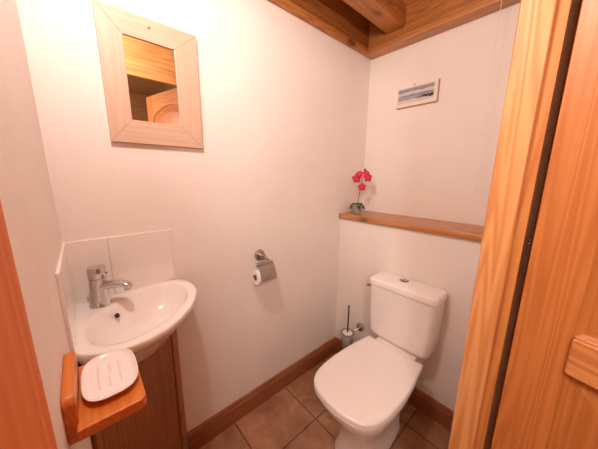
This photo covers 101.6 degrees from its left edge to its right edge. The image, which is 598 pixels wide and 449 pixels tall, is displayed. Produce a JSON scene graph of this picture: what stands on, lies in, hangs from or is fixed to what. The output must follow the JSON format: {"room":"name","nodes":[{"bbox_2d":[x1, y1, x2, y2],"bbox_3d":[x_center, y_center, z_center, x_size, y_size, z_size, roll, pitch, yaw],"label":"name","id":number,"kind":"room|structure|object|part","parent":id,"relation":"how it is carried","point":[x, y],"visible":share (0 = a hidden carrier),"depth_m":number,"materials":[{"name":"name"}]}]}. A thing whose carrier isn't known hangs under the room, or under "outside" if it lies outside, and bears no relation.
{"room":"bathroom","nodes":[
{"label":"bathroom","id":0,"kind":"room"},
{"bbox_2d":[0,0,92,448],"bbox_3d":[-0.476,0.039,0.370,0.100,2.620,1.105,-9,15,-41],"label":"wall","id":1,"kind":"structure","parent":0,"point":[26,195],"depth_m":0.43,"materials":[{"name":"beige paint"}]},
{"bbox_2d":[60,349,146,445],"bbox_3d":[-0.402,0.325,0.506,0.117,0.099,0.188,-9,15,-41],"label":"soap shelf","id":2,"kind":"object","parent":1,"relation":"attached to","point":[82,418],"visible":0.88,"depth_m":0.45,"materials":[{"name":"orange wood"}]},
{"bbox_2d":[81,348,137,401],"bbox_3d":[-0.401,0.318,0.519,0.094,0.015,0.150,-9,15,-41],"label":"soap dish","id":3,"kind":"object","parent":2,"relation":"on","point":[107,375],"visible":1,"depth_m":0.51,"materials":[{"name":"white ceramic"}]},
{"bbox_2d":[16,0,370,448],"bbox_3d":[-0.180,-0.168,1.419,1.963,2.620,0.100,-9,15,-41],"label":"wall","id":4,"kind":"structure","parent":0,"point":[284,102],"depth_m":1.22,"materials":[{"name":"beige paint"}]},
{"bbox_2d":[55,229,174,351],"bbox_3d":[-0.565,0.178,0.833,0.337,0.223,0.352,-9,15,-41],"label":"tile backsplash","id":5,"kind":"structure","parent":4,"relation":"attached to","point":[142,259],"depth_m":0.92,"materials":[{"name":"beige tile"}]},
{"bbox_2d":[92,0,202,148],"bbox_3d":[-0.544,-0.529,0.929,0.324,0.436,0.022,-9,15,-41],"label":"wall mirror","id":6,"kind":"object","parent":4,"relation":"attached to","point":[149,68],"visible":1,"depth_m":0.91,"materials":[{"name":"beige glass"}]},
{"bbox_3d":[-0.544,-0.706,0.895,0.323,0.076,0.018,-9,15,-41],"label":"frame rail","id":7,"kind":"part","parent":6,"relation":"part of","materials":[{"name":"beige wood"}]},
{"bbox_2d":[122,34,179,125],"bbox_3d":[-0.552,-0.532,0.925,0.174,0.286,0.009,-9,15,-41],"label":"mirror glass","id":8,"kind":"object","parent":6,"relation":"on","point":[150,65],"depth_m":0.91,"materials":[{"name":"clear"}]},
{"bbox_3d":[-0.547,-0.356,0.965,0.323,0.082,0.018,-9,15,-41],"label":"frame rail","id":9,"kind":"part","parent":6,"relation":"part of","materials":[{"name":"beige wood"}]},
{"bbox_2d":[188,337,335,448],"bbox_3d":[-0.132,1.059,1.640,1.166,0.128,0.016,-9,15,-41],"label":"baseboard","id":10,"kind":"structure","parent":4,"relation":"attached to","point":[209,429],"depth_m":1.50,"materials":[{"name":"brown wood"}]},
{"bbox_2d":[253,249,276,281],"bbox_3d":[-0.199,0.220,1.337,0.137,0.143,0.114,-9,15,-41],"label":"toilet roll holder","id":11,"kind":"object","parent":4,"relation":"attached to","point":[267,269],"visible":1,"depth_m":1.32,"materials":[{"name":"silver metal"}]},
{"bbox_2d":[251,269,272,284],"bbox_3d":[-0.197,0.279,1.338,0.100,0.080,0.080,-9,15,-41],"label":"toilet roll","id":12,"kind":"object","parent":11,"relation":"hanging from","point":[256,280],"visible":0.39,"depth_m":1.30,"materials":[{"name":"white paper"}]},
{"bbox_2d":[268,0,369,55],"bbox_3d":[-0.132,-1.263,1.157,1.763,0.289,0.012,-9,15,-41],"label":"trim","id":13,"kind":"structure","parent":4,"relation":"attached to","point":[338,14],"depth_m":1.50,"materials":[{"name":"brown wood"}]},
{"bbox_2d":[199,352,450,448],"bbox_3d":[0.357,1.407,0.460,2.800,0.080,2.700,-9,15,-41],"label":"floor","id":14,"kind":"structure","parent":0,"point":[295,417],"depth_m":1.41,"materials":[{"name":"tile"}]},
{"bbox_2d":[90,328,187,448],"bbox_3d":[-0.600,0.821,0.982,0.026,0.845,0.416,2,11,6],"label":"base cabinet","id":15,"kind":"object","parent":14,"relation":"on","point":[161,423],"visible":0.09,"depth_m":1.01,"materials":[{"name":"brown wood"}]},
{"bbox_3d":[-0.622,0.860,0.786,0.024,0.845,0.014,2,11,6],"label":"edge post","id":16,"kind":"part","parent":15,"relation":"part of","materials":[{"name":"brown wood"}]},
{"bbox_2d":[75,279,196,364],"bbox_3d":[-0.532,0.371,0.864,0.375,0.174,0.405,-9,15,-41],"label":"basin","id":17,"kind":"object","parent":15,"relation":"in","point":[142,319],"visible":0.86,"depth_m":0.85,"materials":[{"name":"white ceramic"}]},
{"bbox_2d":[86,264,132,308],"bbox_3d":[-0.664,0.211,0.861,0.141,0.144,0.064,-3,12,-16],"label":"mixer tap","id":18,"kind":"object","parent":17,"relation":"on","point":[99,285],"visible":1,"depth_m":0.84,"materials":[{"name":"silver metal"}]},
{"bbox_3d":[-0.648,0.214,0.860,0.114,0.040,0.043,-1,12,-10],"label":"spout","id":19,"kind":"part","parent":18,"relation":"part of","materials":[{"name":"silver metal"}]},
{"bbox_3d":[-0.580,0.784,1.166,0.026,0.845,0.038,2,11,6],"label":"edge post","id":20,"kind":"part","parent":15,"relation":"part of","materials":[{"name":"brown wood"}]},
{"bbox_2d":[314,271,447,448],"bbox_3d":[0.394,0.766,1.321,0.723,0.838,0.442,-9,15,-41],"label":"toilet","id":21,"kind":"object","parent":14,"relation":"on","point":[365,386],"visible":1,"depth_m":1.27,"materials":[{"name":"white ceramic"}]},
{"bbox_3d":[0.346,0.784,1.248,0.549,0.016,0.388,-9,15,-41],"label":"seat","id":22,"kind":"part","parent":21,"relation":"part of","materials":[{"name":"white plastic"}]},
{"bbox_3d":[0.346,0.762,1.243,0.551,0.024,0.390,-9,15,-41],"label":"lid","id":23,"kind":"part","parent":21,"relation":"part of","materials":[{"name":"white plastic"}]},
{"bbox_3d":[0.615,0.353,1.402,0.182,0.042,0.394,-9,15,-41],"label":"cistern lid","id":24,"kind":"part","parent":21,"relation":"part of","materials":[{"name":"white ceramic"}]},
{"bbox_2d":[343,0,405,33],"bbox_3d":[-0.015,-1.191,0.991,1.703,0.122,0.119,-9,15,-41],"label":"joist","id":25,"kind":"object","parent":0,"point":[387,15],"visible":1,"depth_m":1.41,"materials":[{"name":"brown wood"}]},
{"bbox_2d":[335,218,481,410],"bbox_3d":[0.731,0.558,1.656,0.270,1.122,0.985,-9,15,-41],"label":"wall","id":26,"kind":"structure","parent":0,"point":[450,264],"depth_m":1.44,"materials":[{"name":"beige paint"}]},
{"bbox_2d":[340,323,363,347],"bbox_3d":[0.379,0.810,1.791,0.164,0.164,0.102,-6,13,-30],"label":"toilet brush holder","id":27,"kind":"object","parent":26,"relation":"attached to","point":[346,341],"visible":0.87,"depth_m":1.76,"materials":[{"name":"silver metal"}]},
{"bbox_2d":[343,305,351,335],"bbox_3d":[0.353,0.726,1.758,0.068,0.311,0.068,-9,15,-41],"label":"toilet brush","id":28,"kind":"object","parent":27,"relation":"in","point":[347,332],"visible":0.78,"depth_m":1.75,"materials":[{"name":"white plastic"}]},
{"bbox_3d":[0.353,0.679,1.749,0.013,0.216,0.013,-9,15,-41],"label":"handle","id":29,"kind":"part","parent":28,"relation":"part of","materials":[{"name":"silver metal"}]},
{"bbox_2d":[341,328,353,347],"bbox_3d":[0.352,0.836,1.781,0.090,0.115,0.090,-9,15,-41],"label":"glass cup","id":30,"kind":"object","parent":27,"relation":"on","point":[346,341],"depth_m":1.75,"materials":[{"name":"white"}]},
{"bbox_2d":[335,337,453,431],"bbox_3d":[0.625,1.064,1.655,0.016,0.128,0.969,-9,15,-41],"label":"baseboard","id":31,"kind":"structure","parent":26,"relation":"attached to","point":[438,412],"depth_m":1.46,"materials":[{"name":"brown wood"}]},
{"bbox_2d":[339,210,483,241],"bbox_3d":[0.729,-0.008,1.535,0.292,0.034,0.985,-9,15,-41],"label":"shelf","id":32,"kind":"object","parent":26,"relation":"on","point":[472,232],"visible":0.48,"depth_m":1.44,"materials":[{"name":"brown wood"}]},
{"bbox_2d":[350,168,371,213],"bbox_3d":[0.449,-0.240,1.765,0.103,0.326,0.143,-9,15,-41],"label":"potted orchid","id":33,"kind":"object","parent":32,"relation":"on","point":[356,208],"visible":1,"depth_m":1.75,"materials":[{"name":"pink plant"}]},
{"bbox_3d":[0.416,-0.335,1.757,0.067,0.064,0.011,3,12,11],"label":"flower","id":34,"kind":"part","parent":33,"relation":"part of","materials":[{"name":"red plant"}]},
{"bbox_3d":[0.430,-0.118,1.812,0.086,0.068,0.086,-9,15,-41],"label":"pot","id":35,"kind":"part","parent":33,"relation":"part of","materials":[{"name":"grey ceramic"}]},
{"bbox_3d":[0.432,-0.361,1.736,0.055,0.044,0.031,4,12,16],"label":"flower","id":36,"kind":"part","parent":33,"relation":"part of","materials":[{"name":"red plant"}]},
{"bbox_3d":[0.449,-0.269,1.738,0.057,0.054,0.010,4,12,16],"label":"flower","id":37,"kind":"part","parent":33,"relation":"part of","materials":[{"name":"red plant"}]},
{"bbox_3d":[0.478,-0.329,1.697,0.067,0.064,0.013,-2,12,-11],"label":"flower","id":38,"kind":"part","parent":33,"relation":"part of","materials":[{"name":"red plant"}]},
{"bbox_2d":[362,3,519,225],"bbox_3d":[0.917,-0.190,1.586,0.100,2.620,1.105,-9,15,-41],"label":"wall","id":39,"kind":"structure","parent":0,"point":[421,161],"depth_m":1.48,"materials":[{"name":"beige paint"}]},
{"bbox_2d":[396,79,439,109],"bbox_3d":[0.755,-0.835,1.562,0.014,0.141,0.260,-9,15,-41],"label":"picture","id":40,"kind":"object","parent":39,"relation":"attached to","point":[427,92],"visible":1,"depth_m":1.55,"materials":[{"name":"beige paper"}]},
{"bbox_2d":[398,82,434,104],"bbox_3d":[0.745,-0.836,1.564,0.002,0.088,0.225,-9,15,-41],"label":"print","id":41,"kind":"object","parent":40,"relation":"on","point":[424,92],"depth_m":1.55},
{"bbox_2d":[368,0,482,48],"bbox_3d":[0.832,-1.290,1.353,0.060,0.294,0.973,-9,15,-41],"label":"trim","id":42,"kind":"structure","parent":39,"relation":"attached to","point":[419,13],"depth_m":1.45,"materials":[{"name":"brown wood"}]},
{"bbox_2d":[365,0,520,59],"bbox_3d":[0.817,-1.129,1.381,0.085,0.036,0.985,-9,15,-41],"label":"trim","id":43,"kind":"structure","parent":39,"relation":"attached to","point":[483,8],"depth_m":1.37,"materials":[{"name":"brown wood"}]},
{"bbox_2d":[484,0,579,448],"bbox_3d":[0.870,-0.058,0.924,0.866,2.620,0.083,-9,15,-41],"label":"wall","id":44,"kind":"structure","parent":0,"point":[575,3],"depth_m":0.65,"materials":[{"name":"beige paint"}]},
{"bbox_2d":[0,0,572,448],"bbox_3d":[0.247,0.280,0.349,0.895,2.170,0.200,-9,15,-41],"label":"door frame","id":45,"kind":"structure","parent":44,"relation":"in","point":[25,419],"depth_m":0.57,"materials":[{"name":"brown wood"}]},
{"bbox_2d":[491,0,597,448],"bbox_3d":[0.724,0.295,0.304,0.048,2.143,0.755,-5,13,-25],"label":"door","id":46,"kind":"structure","parent":45,"relation":"attached to","point":[549,400],"depth_m":0.54,"materials":[{"name":"brown wood"}]},
{"bbox_3d":[0.722,0.761,0.390,0.025,0.780,0.542,-5,13,-25],"label":"panel","id":47,"kind":"part","parent":46,"relation":"part of","materials":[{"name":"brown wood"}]},
{"bbox_3d":[0.727,0.336,0.305,0.048,0.088,0.542,-5,13,-25],"label":"lock rail","id":48,"kind":"part","parent":46,"relation":"part of","materials":[{"name":"brown wood"}]},
{"bbox_3d":[0.731,-0.174,0.203,0.025,0.952,0.542,-5,13,-25],"label":"panel","id":49,"kind":"part","parent":46,"relation":"part of","materials":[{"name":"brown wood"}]},
{"bbox_2d":[489,0,581,448],"bbox_3d":[1.210,0.143,0.239,0.100,2.500,1.432,-9,15,-41],"label":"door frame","id":50,"kind":"structure","parent":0,"point":[580,3],"depth_m":0.70,"materials":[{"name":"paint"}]},
{"bbox_3d":[0.226,-1.352,0.730,1.763,0.060,1.085,-9,15,-41],"label":"ceiling","id":51,"kind":"structure","parent":0,"visible":0},
{"bbox_2d":[473,1,501,192],"bbox_3d":[0.954,-0.778,1.202,0.009,1.233,0.009,-9,15,-41],"label":"pull cord","id":52,"kind":"object","parent":51,"relation":"hanging from","point":[501,1],"visible":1,"depth_m":1.23,"materials":[{"name":"white fabric"}]}
]}

